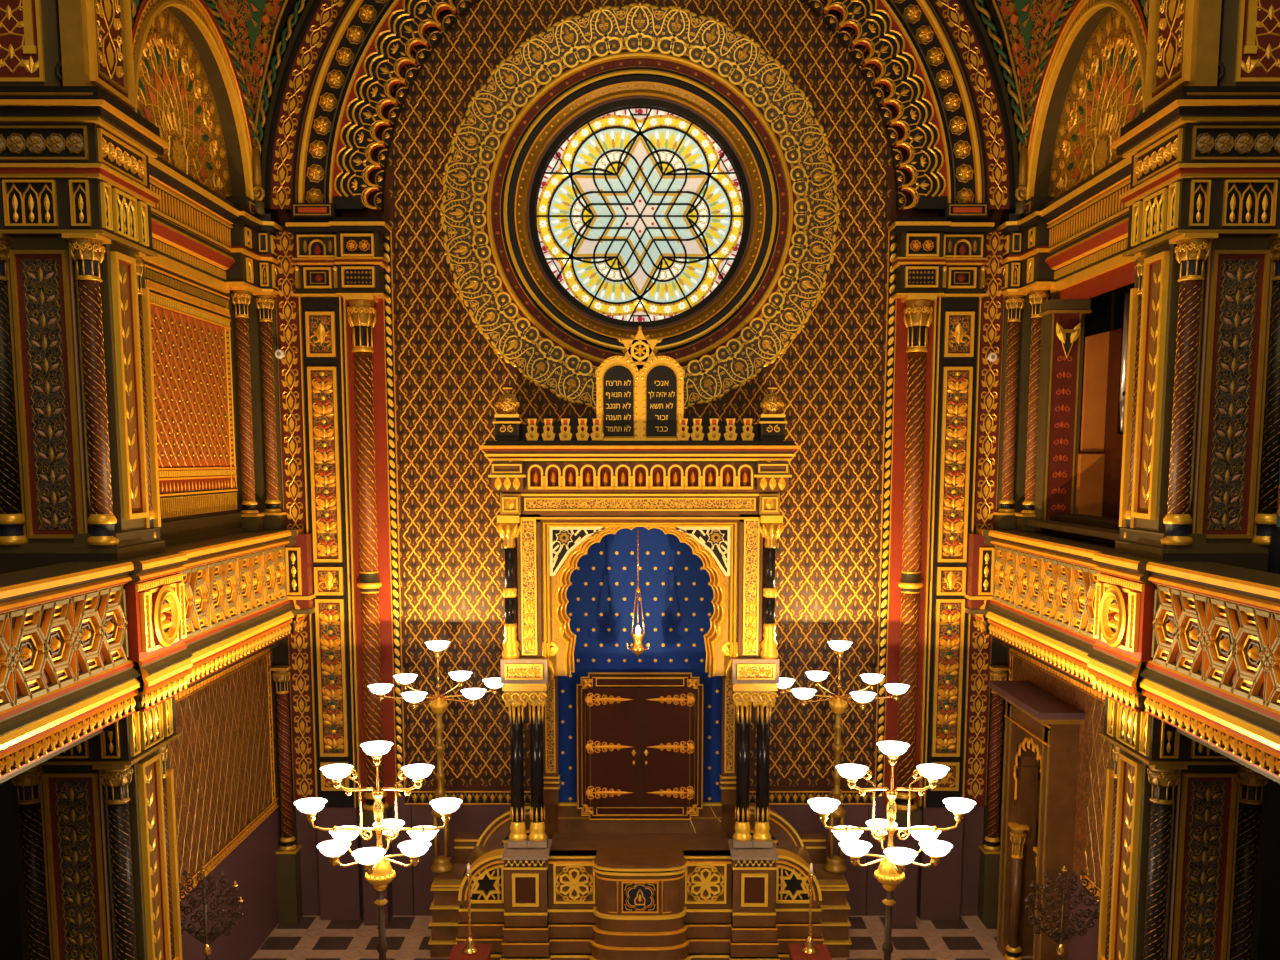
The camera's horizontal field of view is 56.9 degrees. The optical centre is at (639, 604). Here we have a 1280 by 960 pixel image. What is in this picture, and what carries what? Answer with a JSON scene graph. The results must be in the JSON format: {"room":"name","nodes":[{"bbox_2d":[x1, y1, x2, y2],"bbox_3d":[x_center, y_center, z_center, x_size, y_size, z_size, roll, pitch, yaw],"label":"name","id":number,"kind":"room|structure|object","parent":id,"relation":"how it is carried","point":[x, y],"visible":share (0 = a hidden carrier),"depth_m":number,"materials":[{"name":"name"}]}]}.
{"room":"house of worship","nodes":[
{"label":"house of worship","id":0,"kind":"room"},
{"bbox_2d":[0,779,22,959],"bbox_3d":[-6.560,-2.081,7.099,0.120,14.200,17.000,0,7,0],"label":"wall","id":1,"kind":"structure","parent":0,"point":[10,929],"depth_m":12.15,"materials":[{"name":"paint"}]},
{"bbox_2d":[144,261,258,546],"bbox_3d":[-4.890,-1.766,12.740,0.420,3.800,3.880,0,7,0],"label":"wall","id":2,"kind":"structure","parent":0,"point":[193,323],"depth_m":12.71,"materials":[{"name":"gold paint"}]},
{"bbox_2d":[147,156,239,292],"bbox_3d":[-4.670,-3.899,12.065,0.260,0.960,3.100,0,7,0],"label":"cornice","id":3,"kind":"structure","parent":2,"relation":"attached to","point":[191,222],"depth_m":12.25,"materials":[{"name":"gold metal"}]},
{"bbox_2d":[131,0,265,213],"bbox_3d":[-4.798,-5.971,12.064,0.605,3.687,3.996,0,7,0],"label":"lunette","id":4,"kind":"object","parent":3,"relation":"on","point":[188,85],"visible":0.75,"depth_m":12.57,"materials":[{"name":"paint"}]},
{"bbox_2d":[134,648,280,959],"bbox_3d":[-4.787,2.207,13.207,0.326,4.200,3.920,0,7,0],"label":"wall","id":5,"kind":"structure","parent":0,"point":[223,762],"depth_m":13.40,"materials":[{"name":"brown paint"}]},
{"bbox_2d":[0,529,314,783],"bbox_3d":[-4.475,0.337,10.157,0.850,1.455,9.520,0,7,0],"label":"gallery balustrade","id":6,"kind":"object","parent":5,"relation":"attached to","point":[73,634],"visible":1,"depth_m":9.93,"materials":[{"name":"gold paint"}]},
{"bbox_2d":[0,0,169,573],"bbox_3d":[-5.000,-3.878,10.047,1.480,7.550,1.330,0,7,0],"label":"pier","id":7,"kind":"object","parent":6,"relation":"on","point":[79,474],"visible":1,"depth_m":9.86,"materials":[{"name":"gold paint"}]},
{"bbox_2d":[229,287,263,530],"bbox_3d":[-4.680,-2.304,14.004,0.266,2.840,0.266,0,7,0],"label":"colonette","id":8,"kind":"object","parent":6,"relation":"on","point":[252,519],"visible":1,"depth_m":13.95,"materials":[{"name":"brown paint"}]},
{"bbox_2d":[253,292,285,528],"bbox_3d":[-4.530,-2.355,14.421,0.266,2.840,0.266,0,7,0],"label":"colonette","id":9,"kind":"object","parent":6,"relation":"on","point":[273,518],"visible":1,"depth_m":14.37,"materials":[{"name":"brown paint"}]},
{"bbox_2d":[225,203,282,293],"bbox_3d":[-4.640,-4.174,13.890,0.620,0.900,0.970,0,7,0],"label":"entablature","id":10,"kind":"object","parent":9,"relation":"on","point":[253,246],"visible":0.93,"depth_m":13.86,"materials":[{"name":"gold metal"}]},
{"bbox_2d":[252,148,264,214],"bbox_3d":[-4.488,-4.978,13.877,0.167,0.740,0.133,0,7,0],"label":"trim","id":11,"kind":"structure","parent":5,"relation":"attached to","point":[258,191],"depth_m":13.84,"materials":[{"name":"gold paint"}]},
{"bbox_2d":[210,0,295,147],"bbox_3d":[-4.009,-6.109,12.417,1.222,3.100,3.198,0,7,0],"label":"spandrel","id":12,"kind":"structure","parent":0,"point":[254,27],"depth_m":13.43,"materials":[{"name":"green paint"}]},
{"bbox_2d":[250,0,1029,915],"bbox_3d":[0.000,-3.008,14.654,9.400,14.200,0.278,0,7,0],"label":"wall","id":13,"kind":"structure","parent":0,"point":[834,380],"depth_m":14.67,"materials":[{"name":"gold paint"}]},
{"bbox_2d":[248,294,296,845],"bbox_3d":[-4.660,0.140,14.863,0.480,7.900,0.130,0,7,0],"label":"trim","id":14,"kind":"structure","parent":13,"relation":"attached to","point":[279,653],"depth_m":14.56,"materials":[{"name":"green paint"}]},
{"bbox_2d":[274,230,315,805],"bbox_3d":[-4.290,-0.983,14.735,0.300,7.160,0.111,0,7,0],"label":"trim","id":15,"kind":"structure","parent":13,"relation":"attached to","point":[287,306],"depth_m":14.60,"materials":[{"name":"gold paint"}]},
{"bbox_2d":[285,217,391,298],"bbox_3d":[-3.615,-4.171,14.197,1.190,0.900,0.400,0,7,0],"label":"entablature","id":16,"kind":"object","parent":13,"relation":"attached to","point":[336,256],"visible":0.99,"depth_m":14.11,"materials":[{"name":"gold paint"}]},
{"bbox_2d":[291,203,341,217],"bbox_3d":[-3.875,-4.699,14.145,0.510,0.160,0.375,0,7,0],"label":"plinth","id":17,"kind":"object","parent":16,"relation":"on","point":[298,210],"visible":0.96,"depth_m":13.97,"materials":[{"name":"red paint"}]},
{"bbox_2d":[343,298,395,805],"bbox_3d":[-3.375,-0.607,14.786,0.470,6.400,0.100,0,7,0],"label":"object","id":18,"kind":"structure","parent":13,"relation":"attached to","point":[378,356],"depth_m":14.77,"materials":[{"name":"red paint"}]},
{"bbox_2d":[440,2,839,409],"bbox_3d":[0.000,-4.756,14.365,4.866,4.860,0.265,0,7,0],"label":"window","id":19,"kind":"structure","parent":13,"relation":"in","point":[630,167],"depth_m":14.38,"materials":[{"name":"gold glass"}]},
{"bbox_2d":[255,0,1024,210],"bbox_3d":[0.000,-7.019,13.860,9.255,4.641,0.377,0,7,0],"label":"arch","id":20,"kind":"object","parent":13,"relation":"attached to","point":[939,65],"visible":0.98,"depth_m":13.89,"materials":[{"name":"gold paint"}]},
{"bbox_2d":[884,298,936,805],"bbox_3d":[3.375,-0.607,14.786,0.470,6.400,0.100,0,7,0],"label":"trim","id":21,"kind":"structure","parent":13,"relation":"attached to","point":[901,356],"depth_m":14.76,"materials":[{"name":"red paint"}]},
{"bbox_2d":[888,217,994,298],"bbox_3d":[3.615,-4.171,14.197,1.190,0.900,0.400,0,7,0],"label":"entablature","id":22,"kind":"object","parent":13,"relation":"attached to","point":[943,256],"visible":0.98,"depth_m":14.11,"materials":[{"name":"black paint"}]},
{"bbox_2d":[938,203,988,217],"bbox_3d":[3.875,-4.699,14.145,0.510,0.160,0.375,0,7,0],"label":"plinth","id":23,"kind":"object","parent":22,"relation":"on","point":[951,210],"visible":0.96,"depth_m":13.97,"materials":[{"name":"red paint"}]},
{"bbox_2d":[964,230,1005,805],"bbox_3d":[4.290,-0.983,14.735,0.300,7.160,0.111,0,7,0],"label":"trim","id":24,"kind":"structure","parent":13,"relation":"attached to","point":[992,306],"depth_m":14.61,"materials":[{"name":"gold paint"}]},
{"bbox_2d":[983,294,1031,845],"bbox_3d":[4.660,0.140,14.863,0.480,7.900,0.130,0,7,0],"label":"trim","id":25,"kind":"structure","parent":13,"relation":"attached to","point":[999,653],"depth_m":14.55,"materials":[{"name":"green paint"}]},
{"bbox_2d":[250,916,1032,959],"bbox_3d":[0.000,5.080,7.651,13.200,0.150,16.350,0,7,0],"label":"floor","id":26,"kind":"structure","parent":0,"point":[407,937],"depth_m":14.60,"materials":[{"name":"tile"}]},
{"bbox_2d":[11,696,182,959],"bbox_3d":[-5.000,2.697,10.857,1.260,3.800,1.132,0,7,0],"label":"pier","id":27,"kind":"object","parent":26,"relation":"on","point":[94,821],"visible":0.94,"depth_m":10.40,"materials":[{"name":"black paint"}]},
{"bbox_2d":[179,866,243,959],"bbox_3d":[-4.255,3.523,11.616,0.768,1.975,0.332,0,7,0],"label":"candle stand","id":28,"kind":"object","parent":26,"relation":"on","point":[206,935],"visible":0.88,"depth_m":11.54,"materials":[{"name":"brown metal"}]},
{"bbox_2d":[270,665,301,922],"bbox_3d":[-4.520,2.422,15.068,0.266,3.320,0.266,0,7,0],"label":"colonette","id":29,"kind":"object","parent":26,"relation":"on","point":[288,861],"visible":1,"depth_m":15.05,"materials":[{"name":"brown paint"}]},
{"bbox_2d":[299,297,362,919],"bbox_3d":[-3.875,0.164,14.828,0.510,7.860,0.205,0,7,0],"label":"pilaster","id":30,"kind":"object","parent":26,"relation":"on","point":[321,319],"visible":0.98,"depth_m":14.70,"materials":[{"name":"gold paint"}]},
{"bbox_2d":[343,293,392,925],"bbox_3d":[-3.370,0.164,14.745,0.360,7.880,0.369,0,7,0],"label":"column","id":31,"kind":"structure","parent":26,"relation":"on","point":[361,310],"depth_m":14.58,"materials":[{"name":"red paint"}]},
{"bbox_2d":[294,741,461,959],"bbox_3d":[-2.396,2.922,10.938,1.318,3.333,1.055,5,8,34],"label":"candelabrum","id":32,"kind":"object","parent":26,"relation":"on","point":[379,872],"visible":1,"depth_m":10.79,"materials":[{"name":"gold metal"}]},
{"bbox_2d":[294,798,326,822],"bbox_3d":[-3.015,1.899,10.812,0.300,0.196,0.295,0,7,0],"label":"lampshade","id":33,"kind":"object","parent":32,"relation":"on","point":[309,806],"depth_m":10.79,"materials":[{"name":"white glass"}]},
{"bbox_2d":[317,840,350,865],"bbox_3d":[-2.759,2.258,10.645,0.300,0.196,0.295,0,7,0],"label":"lampshade","id":34,"kind":"object","parent":32,"relation":"on","point":[333,849],"depth_m":10.66,"materials":[{"name":"white glass"}]},
{"bbox_2d":[320,764,353,788],"bbox_3d":[-2.765,1.581,10.773,0.300,0.196,0.295,0,7,0],"label":"shade","id":35,"kind":"object","parent":32,"relation":"on","point":[336,772],"depth_m":10.76,"materials":[{"name":"white glass"}]},
{"bbox_2d":[329,826,359,847],"bbox_3d":[-2.759,2.207,11.061,0.300,0.196,0.295,0,7,0],"label":"lampshade","id":36,"kind":"object","parent":32,"relation":"on","point":[349,836],"depth_m":11.02,"materials":[{"name":"white glass"}]},
{"bbox_2d":[352,847,385,873],"bbox_3d":[-2.396,2.284,10.436,0.300,0.196,0.295,0,7,0],"label":"lampshade","id":37,"kind":"object","parent":32,"relation":"on","point":[369,856],"depth_m":10.44,"materials":[{"name":"white glass"}]},
{"bbox_2d":[360,741,392,765],"bbox_3d":[-2.396,1.366,10.746,0.300,0.196,0.295,0,7,0],"label":"shade","id":38,"kind":"object","parent":32,"relation":"on","point":[376,749],"depth_m":10.72,"materials":[{"name":"white glass"}]},
{"bbox_2d":[373,819,404,842],"bbox_3d":[-2.396,2.181,11.270,0.300,0.196,0.295,0,7,0],"label":"lampshade","id":39,"kind":"object","parent":32,"relation":"on","point":[386,822],"depth_m":11.34,"materials":[{"name":"white glass"}]},
{"bbox_2d":[398,840,430,865],"bbox_3d":[-2.032,2.258,10.645,0.300,0.196,0.295,0,7,0],"label":"lampshade","id":40,"kind":"object","parent":32,"relation":"on","point":[414,849],"depth_m":10.67,"materials":[{"name":"white glass"}]},
{"bbox_2d":[401,764,433,788],"bbox_3d":[-2.026,1.581,10.773,0.300,0.196,0.295,0,7,0],"label":"shade","id":41,"kind":"object","parent":32,"relation":"on","point":[417,772],"depth_m":10.76,"materials":[{"name":"white glass"}]},
{"bbox_2d":[407,826,438,840],"bbox_3d":[-2.032,2.207,11.061,0.300,0.196,0.295,0,7,0],"label":"lampshade","id":42,"kind":"object","parent":32,"relation":"on","point":[415,835],"depth_m":11.02,"materials":[{"name":"white glass"}]},
{"bbox_2d":[430,798,461,822],"bbox_3d":[-1.776,1.899,10.812,0.300,0.196,0.295,0,7,0],"label":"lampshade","id":43,"kind":"object","parent":32,"relation":"on","point":[445,806],"depth_m":10.80,"materials":[{"name":"white glass"}]},
{"bbox_2d":[448,944,491,959],"bbox_3d":[-1.812,4.046,12.637,0.410,0.689,0.410,0,7,0],"label":"stand","id":44,"kind":"object","parent":26,"relation":"on","point":[456,953],"visible":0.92,"depth_m":12.56,"materials":[{"name":"fabric"}]},
{"bbox_2d":[462,863,478,954],"bbox_3d":[-1.812,3.216,12.535,0.180,0.982,0.180,0,7,0],"label":"candlestick","id":45,"kind":"object","parent":44,"relation":"on","point":[470,949],"visible":1,"depth_m":12.54,"materials":[{"name":"gold metal"}]},
{"bbox_2d":[428,803,851,959],"bbox_3d":[0.000,3.372,14.182,5.040,1.670,2.310,0,7,0],"label":"podium","id":46,"kind":"object","parent":26,"relation":"on","point":[581,896],"visible":0.96,"depth_m":13.40,"materials":[{"name":"brown wood"}]},
{"bbox_2d":[368,641,502,873],"bbox_3d":[-2.386,1.819,14.077,1.588,2.778,1.596,0,7,0],"label":"candelabrum","id":47,"kind":"object","parent":46,"relation":"on","point":[441,864],"visible":0.97,"depth_m":14.03,"materials":[{"name":"gold metal"}]},
{"bbox_2d":[368,683,392,701],"bbox_3d":[-3.031,1.040,13.795,0.300,0.196,0.295,0,7,0],"label":"shade","id":48,"kind":"object","parent":47,"relation":"on","point":[381,689],"depth_m":13.76,"materials":[{"name":"white glass"}]},
{"bbox_2d":[393,674,417,691],"bbox_3d":[-2.869,0.961,14.440,0.300,0.196,0.295,0,7,0],"label":"shade","id":49,"kind":"object","parent":47,"relation":"on","point":[405,680],"depth_m":14.39,"materials":[{"name":"white glass"}]},
{"bbox_2d":[401,691,427,710],"bbox_3d":[-2.549,1.096,13.333,0.300,0.196,0.295,0,7,0],"label":"shade","id":50,"kind":"object","parent":47,"relation":"on","point":[413,697],"depth_m":13.30,"materials":[{"name":"white glass"}]},
{"bbox_2d":[425,641,449,658],"bbox_3d":[-2.386,0.537,13.919,0.300,0.196,0.295,0,7,0],"label":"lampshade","id":51,"kind":"object","parent":47,"relation":"on","point":[437,647],"depth_m":13.87,"materials":[{"name":"white glass"}]},
{"bbox_2d":[448,671,471,688],"bbox_3d":[-2.224,0.938,14.623,0.300,0.196,0.295,0,7,0],"label":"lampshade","id":52,"kind":"object","parent":47,"relation":"on","point":[460,677],"depth_m":14.58,"materials":[{"name":"white glass"}]},
{"bbox_2d":[460,688,486,706],"bbox_3d":[-1.905,1.074,13.516,0.300,0.196,0.295,0,7,0],"label":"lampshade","id":53,"kind":"object","parent":47,"relation":"on","point":[473,694],"depth_m":13.49,"materials":[{"name":"white glass"}]},
{"bbox_2d":[470,866,503,902],"bbox_3d":[-1.740,3.177,13.410,0.420,0.435,0.035,0,7,0],"label":"grille","id":54,"kind":"object","parent":46,"relation":"attached to","point":[487,882],"depth_m":13.41,"materials":[{"name":"gold metal"}]},
{"bbox_2d":[553,864,594,903],"bbox_3d":[-0.745,3.162,13.388,0.470,0.470,0.035,0,7,0],"label":"grille","id":55,"kind":"object","parent":46,"relation":"attached to","point":[572,883],"depth_m":13.38,"materials":[{"name":"gold metal"}]},
{"bbox_2d":[479,326,800,847],"bbox_3d":[0.000,-0.031,13.870,3.460,6.219,1.960,0,7,0],"label":"ark","id":56,"kind":"object","parent":46,"relation":"on","point":[657,740],"visible":1,"depth_m":13.26,"materials":[{"name":"gold paint"}]},
{"bbox_2d":[626,527,649,655],"bbox_3d":[-0.021,-0.158,13.666,0.272,1.511,0.247,0,7,0],"label":"hanging lamp","id":57,"kind":"object","parent":56,"relation":"hanging from","point":[637,647],"visible":0.99,"depth_m":13.64,"materials":[{"name":"gold metal"}]},
{"bbox_2d":[685,864,726,903],"bbox_3d":[0.745,3.162,13.388,0.470,0.470,0.035,0,7,0],"label":"grille","id":58,"kind":"object","parent":46,"relation":"attached to","point":[704,883],"depth_m":13.38,"materials":[{"name":"gold metal"}]},
{"bbox_2d":[776,866,809,902],"bbox_3d":[1.740,3.177,13.410,0.420,0.435,0.035,0,7,0],"label":"grille","id":59,"kind":"object","parent":46,"relation":"attached to","point":[792,882],"depth_m":13.41,"materials":[{"name":"gold metal"}]},
{"bbox_2d":[777,641,909,873],"bbox_3d":[2.357,1.819,14.077,1.588,2.778,1.596,0,7,0],"label":"candelabrum","id":60,"kind":"object","parent":46,"relation":"on","point":[838,704],"visible":0.94,"depth_m":14.03,"materials":[{"name":"gold metal"}]},
{"bbox_2d":[791,688,816,706],"bbox_3d":[1.875,1.074,13.516,0.300,0.196,0.295,0,7,0],"label":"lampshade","id":61,"kind":"object","parent":60,"relation":"on","point":[803,694],"depth_m":13.49,"materials":[{"name":"white glass"}]},
{"bbox_2d":[805,671,828,688],"bbox_3d":[2.194,0.938,14.623,0.300,0.196,0.295,0,7,0],"label":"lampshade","id":62,"kind":"object","parent":60,"relation":"on","point":[816,676],"depth_m":14.58,"materials":[{"name":"white glass"}]},
{"bbox_2d":[827,641,852,658],"bbox_3d":[2.357,0.537,13.919,0.300,0.196,0.295,0,7,0],"label":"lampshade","id":63,"kind":"object","parent":60,"relation":"on","point":[839,647],"depth_m":13.87,"materials":[{"name":"white glass"}]},
{"bbox_2d":[850,691,875,710],"bbox_3d":[2.519,1.096,13.333,0.300,0.196,0.295,0,7,0],"label":"lampshade","id":64,"kind":"object","parent":60,"relation":"on","point":[863,697],"depth_m":13.30,"materials":[{"name":"white glass"}]},
{"bbox_2d":[860,674,884,691],"bbox_3d":[2.838,0.961,14.440,0.300,0.196,0.295,0,7,0],"label":"lampshade","id":65,"kind":"object","parent":60,"relation":"on","point":[871,679],"depth_m":14.39,"materials":[{"name":"white glass"}]},
{"bbox_2d":[884,683,909,701],"bbox_3d":[3.001,1.040,13.795,0.300,0.196,0.295,0,7,0],"label":"lampshade","id":66,"kind":"object","parent":60,"relation":"on","point":[896,689],"depth_m":13.77,"materials":[{"name":"white glass"}]},
{"bbox_2d":[788,944,831,959],"bbox_3d":[1.812,4.046,12.637,0.410,0.689,0.410,0,7,0],"label":"stand","id":67,"kind":"object","parent":26,"relation":"on","point":[796,953],"visible":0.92,"depth_m":12.56,"materials":[{"name":"fabric"}]},
{"bbox_2d":[801,863,817,954],"bbox_3d":[1.812,3.216,12.535,0.180,0.982,0.180,0,7,0],"label":"candlestick","id":68,"kind":"object","parent":67,"relation":"on","point":[809,949],"visible":1,"depth_m":12.54,"materials":[{"name":"gold metal"}]},
{"bbox_2d":[808,741,975,959],"bbox_3d":[2.303,2.922,10.938,1.318,3.333,1.055,5,8,34],"label":"candelabrum","id":69,"kind":"object","parent":26,"relation":"on","point":[890,872],"visible":1,"depth_m":10.79,"materials":[{"name":"gold metal"}]},
{"bbox_2d":[808,798,839,822],"bbox_3d":[1.683,1.899,10.812,0.300,0.196,0.295,0,7,0],"label":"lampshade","id":70,"kind":"object","parent":69,"relation":"on","point":[823,806],"depth_m":10.80,"materials":[{"name":"white glass"}]},
{"bbox_2d":[831,826,862,840],"bbox_3d":[1.939,2.207,11.061,0.300,0.196,0.295,0,7,0],"label":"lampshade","id":71,"kind":"object","parent":69,"relation":"on","point":[840,835],"depth_m":11.02,"materials":[{"name":"white glass"}]},
{"bbox_2d":[836,764,867,788],"bbox_3d":[1.933,1.581,10.773,0.300,0.196,0.295,0,7,0],"label":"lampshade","id":72,"kind":"object","parent":69,"relation":"on","point":[851,772],"depth_m":10.76,"materials":[{"name":"white glass"}]},
{"bbox_2d":[839,840,871,865],"bbox_3d":[1.939,2.258,10.645,0.300,0.196,0.295,0,7,0],"label":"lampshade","id":73,"kind":"object","parent":69,"relation":"on","point":[855,849],"depth_m":10.67,"materials":[{"name":"white glass"}]},
{"bbox_2d":[866,819,896,842],"bbox_3d":[2.303,2.181,11.270,0.300,0.196,0.295,0,7,0],"label":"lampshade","id":74,"kind":"object","parent":69,"relation":"on","point":[877,822],"depth_m":11.34,"materials":[{"name":"white glass"}]},
{"bbox_2d":[877,741,909,765],"bbox_3d":[2.303,1.366,10.746,0.300,0.196,0.295,0,7,0],"label":"lampshade","id":75,"kind":"object","parent":69,"relation":"on","point":[892,749],"depth_m":10.72,"materials":[{"name":"white glass"}]},
{"bbox_2d":[884,847,917,873],"bbox_3d":[2.303,2.284,10.436,0.300,0.196,0.295,0,7,0],"label":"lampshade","id":76,"kind":"object","parent":69,"relation":"on","point":[900,856],"depth_m":10.45,"materials":[{"name":"white glass"}]},
{"bbox_2d":[910,826,940,846],"bbox_3d":[2.667,2.207,11.061,0.300,0.196,0.295,0,7,0],"label":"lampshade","id":77,"kind":"object","parent":69,"relation":"on","point":[920,836],"depth_m":11.02,"materials":[{"name":"white glass"}]},
{"bbox_2d":[916,764,949,788],"bbox_3d":[2.673,1.581,10.773,0.300,0.196,0.295,0,7,0],"label":"lampshade","id":78,"kind":"object","parent":69,"relation":"on","point":[932,772],"depth_m":10.76,"materials":[{"name":"white glass"}]},
{"bbox_2d":[919,840,952,865],"bbox_3d":[2.667,2.258,10.645,0.300,0.196,0.295,0,7,0],"label":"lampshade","id":79,"kind":"object","parent":69,"relation":"on","point":[935,849],"depth_m":10.66,"materials":[{"name":"white glass"}]},
{"bbox_2d":[943,798,975,822],"bbox_3d":[2.923,1.899,10.812,0.300,0.196,0.295,0,7,0],"label":"lampshade","id":80,"kind":"object","parent":69,"relation":"on","point":[959,806],"depth_m":10.79,"materials":[{"name":"white glass"}]},
{"bbox_2d":[892,293,936,925],"bbox_3d":[3.370,0.164,14.745,0.360,7.880,0.369,0,7,0],"label":"column","id":81,"kind":"structure","parent":26,"relation":"on","point":[918,310],"depth_m":14.61,"materials":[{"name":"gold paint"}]},
{"bbox_2d":[917,297,980,919],"bbox_3d":[3.875,0.164,14.828,0.510,7.860,0.205,0,7,0],"label":"pilaster","id":82,"kind":"object","parent":26,"relation":"on","point":[958,319],"visible":0.98,"depth_m":14.70,"materials":[{"name":"gold metal"}]},
{"bbox_2d":[978,665,1009,922],"bbox_3d":[4.520,2.422,15.068,0.266,3.320,0.266,0,7,0],"label":"colonette","id":83,"kind":"object","parent":26,"relation":"on","point":[989,862],"visible":0.91,"depth_m":15.05,"materials":[{"name":"gold metal"}]},
{"bbox_2d":[1024,866,1099,959],"bbox_3d":[4.138,3.523,11.616,0.768,1.975,0.332,0,7,0],"label":"candle stand","id":84,"kind":"object","parent":26,"relation":"on","point":[1060,950],"visible":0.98,"depth_m":11.54,"materials":[{"name":"brown metal"}]},
{"bbox_2d":[1097,696,1268,959],"bbox_3d":[5.000,2.697,10.857,1.260,3.800,1.132,0,7,0],"label":"pier","id":85,"kind":"object","parent":26,"relation":"on","point":[1185,821],"visible":0.94,"depth_m":10.40,"materials":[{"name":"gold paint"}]},
{"bbox_2d":[984,0,1069,147],"bbox_3d":[4.009,-6.109,12.417,1.222,3.100,3.198,0,7,0],"label":"spandrel","id":86,"kind":"structure","parent":0,"point":[1025,27],"depth_m":13.43,"materials":[{"name":"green paint"}]},
{"bbox_2d":[999,648,1145,959],"bbox_3d":[4.787,2.207,13.207,0.326,4.200,3.920,0,7,0],"label":"wall","id":87,"kind":"structure","parent":0,"point":[1094,754],"depth_m":12.32,"materials":[{"name":"brown paint"}]},
{"bbox_2d":[1015,148,1027,214],"bbox_3d":[4.488,-4.978,13.877,0.167,0.740,0.133,0,7,0],"label":"trim","id":88,"kind":"structure","parent":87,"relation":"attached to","point":[1021,191],"depth_m":13.84,"materials":[{"name":"gold paint"}]},
{"bbox_2d":[988,681,1084,959],"bbox_3d":[4.620,2.644,13.422,0.900,3.280,1.820,0,7,0],"label":"door","id":89,"kind":"structure","parent":87,"relation":"in","point":[1040,763],"depth_m":13.30,"materials":[{"name":"brown wood"}]},
{"bbox_2d":[988,681,1084,723],"bbox_3d":[4.460,1.081,13.230,0.580,0.130,1.820,0,7,0],"label":"hood","id":90,"kind":"object","parent":89,"relation":"attached to","point":[1035,701],"depth_m":12.90,"materials":[{"name":"brown wood"}]},
{"bbox_2d":[965,529,1279,783],"bbox_3d":[4.475,0.337,10.157,0.850,1.455,9.520,0,7,0],"label":"gallery balustrade","id":91,"kind":"object","parent":87,"relation":"attached to","point":[1206,634],"visible":1,"depth_m":9.94,"materials":[{"name":"gold paint"}]},
{"bbox_2d":[994,292,1026,528],"bbox_3d":[4.530,-2.355,14.421,0.266,2.840,0.266,0,7,0],"label":"colonette","id":92,"kind":"object","parent":91,"relation":"on","point":[1005,518],"visible":1,"depth_m":14.37,"materials":[{"name":"gold metal"}]},
{"bbox_2d":[997,203,1054,293],"bbox_3d":[4.640,-4.174,13.890,0.620,0.900,0.970,0,7,0],"label":"entablature","id":93,"kind":"object","parent":92,"relation":"on","point":[1026,246],"visible":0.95,"depth_m":13.86,"materials":[{"name":"gold metal"}]},
{"bbox_2d":[1016,287,1050,530],"bbox_3d":[4.680,-2.304,14.004,0.266,2.840,0.266,0,7,0],"label":"colonette","id":94,"kind":"object","parent":91,"relation":"on","point":[1038,295],"visible":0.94,"depth_m":13.95,"materials":[{"name":"gold metal"}]},
{"bbox_2d":[1034,299,1090,531],"bbox_3d":[4.910,-2.185,13.771,0.480,2.660,0.430,0,7,0],"label":"pier","id":95,"kind":"object","parent":91,"relation":"on","point":[1063,320],"visible":0.99,"depth_m":13.67,"materials":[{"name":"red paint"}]},
{"bbox_2d":[1110,0,1279,571],"bbox_3d":[5.000,-3.878,10.047,1.480,7.550,1.330,0,7,0],"label":"pier","id":96,"kind":"object","parent":91,"relation":"on","point":[1201,452],"visible":1,"depth_m":9.87,"materials":[{"name":"gold metal"}]},
{"bbox_2d":[1028,261,1135,544],"bbox_3d":[4.825,-1.766,12.740,0.550,3.800,3.880,0,7,0],"label":"wall","id":97,"kind":"structure","parent":0,"point":[1081,526],"depth_m":12.56,"materials":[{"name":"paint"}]},
{"bbox_2d":[1040,156,1132,292],"bbox_3d":[4.670,-3.899,12.065,0.260,0.960,3.100,0,7,0],"label":"cornice","id":98,"kind":"structure","parent":97,"relation":"attached to","point":[1088,222],"depth_m":12.25,"materials":[{"name":"gold metal"}]},
{"bbox_2d":[1014,0,1148,213],"bbox_3d":[4.798,-5.971,12.064,0.605,3.687,3.996,0,7,0],"label":"lunette","id":99,"kind":"object","parent":98,"relation":"on","point":[1091,85],"visible":0.62,"depth_m":12.58,"materials":[{"name":"gold paint"}]},
{"bbox_2d":[1079,282,1134,450],"bbox_3d":[6.250,-1.933,12.457,2.300,3.800,4.000,0,7,0],"label":"wall","id":100,"kind":"structure","parent":0,"point":[1107,309],"depth_m":14.18,"materials":[{"name":"paint"}]},
{"bbox_2d":[1075,328,1122,516],"bbox_3d":[5.245,-1.967,13.476,0.310,2.300,0.430,0,7,0],"label":"door","id":101,"kind":"structure","parent":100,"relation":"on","point":[1103,351],"depth_m":13.56,"materials":[{"name":"brown wood"}]},
{"bbox_2d":[1109,434,1122,518],"bbox_3d":[5.490,-1.312,12.987,0.440,1.120,0.520,0,7,0],"label":"chest","id":102,"kind":"object","parent":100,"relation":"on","point":[1117,450],"visible":0.18,"depth_m":13.08,"materials":[{"name":"brown wood"}]},
{"bbox_2d":[1120,293,1129,433],"bbox_3d":[5.330,-2.638,12.952,0.084,1.520,0.090,0,7,0],"label":"pipe","id":103,"kind":"object","parent":102,"relation":"on","point":[1127,295],"visible":0.54,"depth_m":12.92,"materials":[{"name":"metal"}]},
{"bbox_2d":[1257,779,1279,959],"bbox_3d":[6.560,-2.081,7.099,0.120,14.200,17.000,0,7,0],"label":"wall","id":104,"kind":"structure","parent":0,"point":[1269,929],"depth_m":12.15,"materials":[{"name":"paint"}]},
{"label":"floor","id":105,"kind":"structure","parent":0,"visible":0},
{"bbox_2d":[1268,471,1279,573],"bbox_3d":[5.440,-1.483,9.742,0.400,2.870,0.400,0,7,0],"label":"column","id":106,"kind":"structure","parent":105,"relation":"on","point":[1274,547],"depth_m":9.83,"materials":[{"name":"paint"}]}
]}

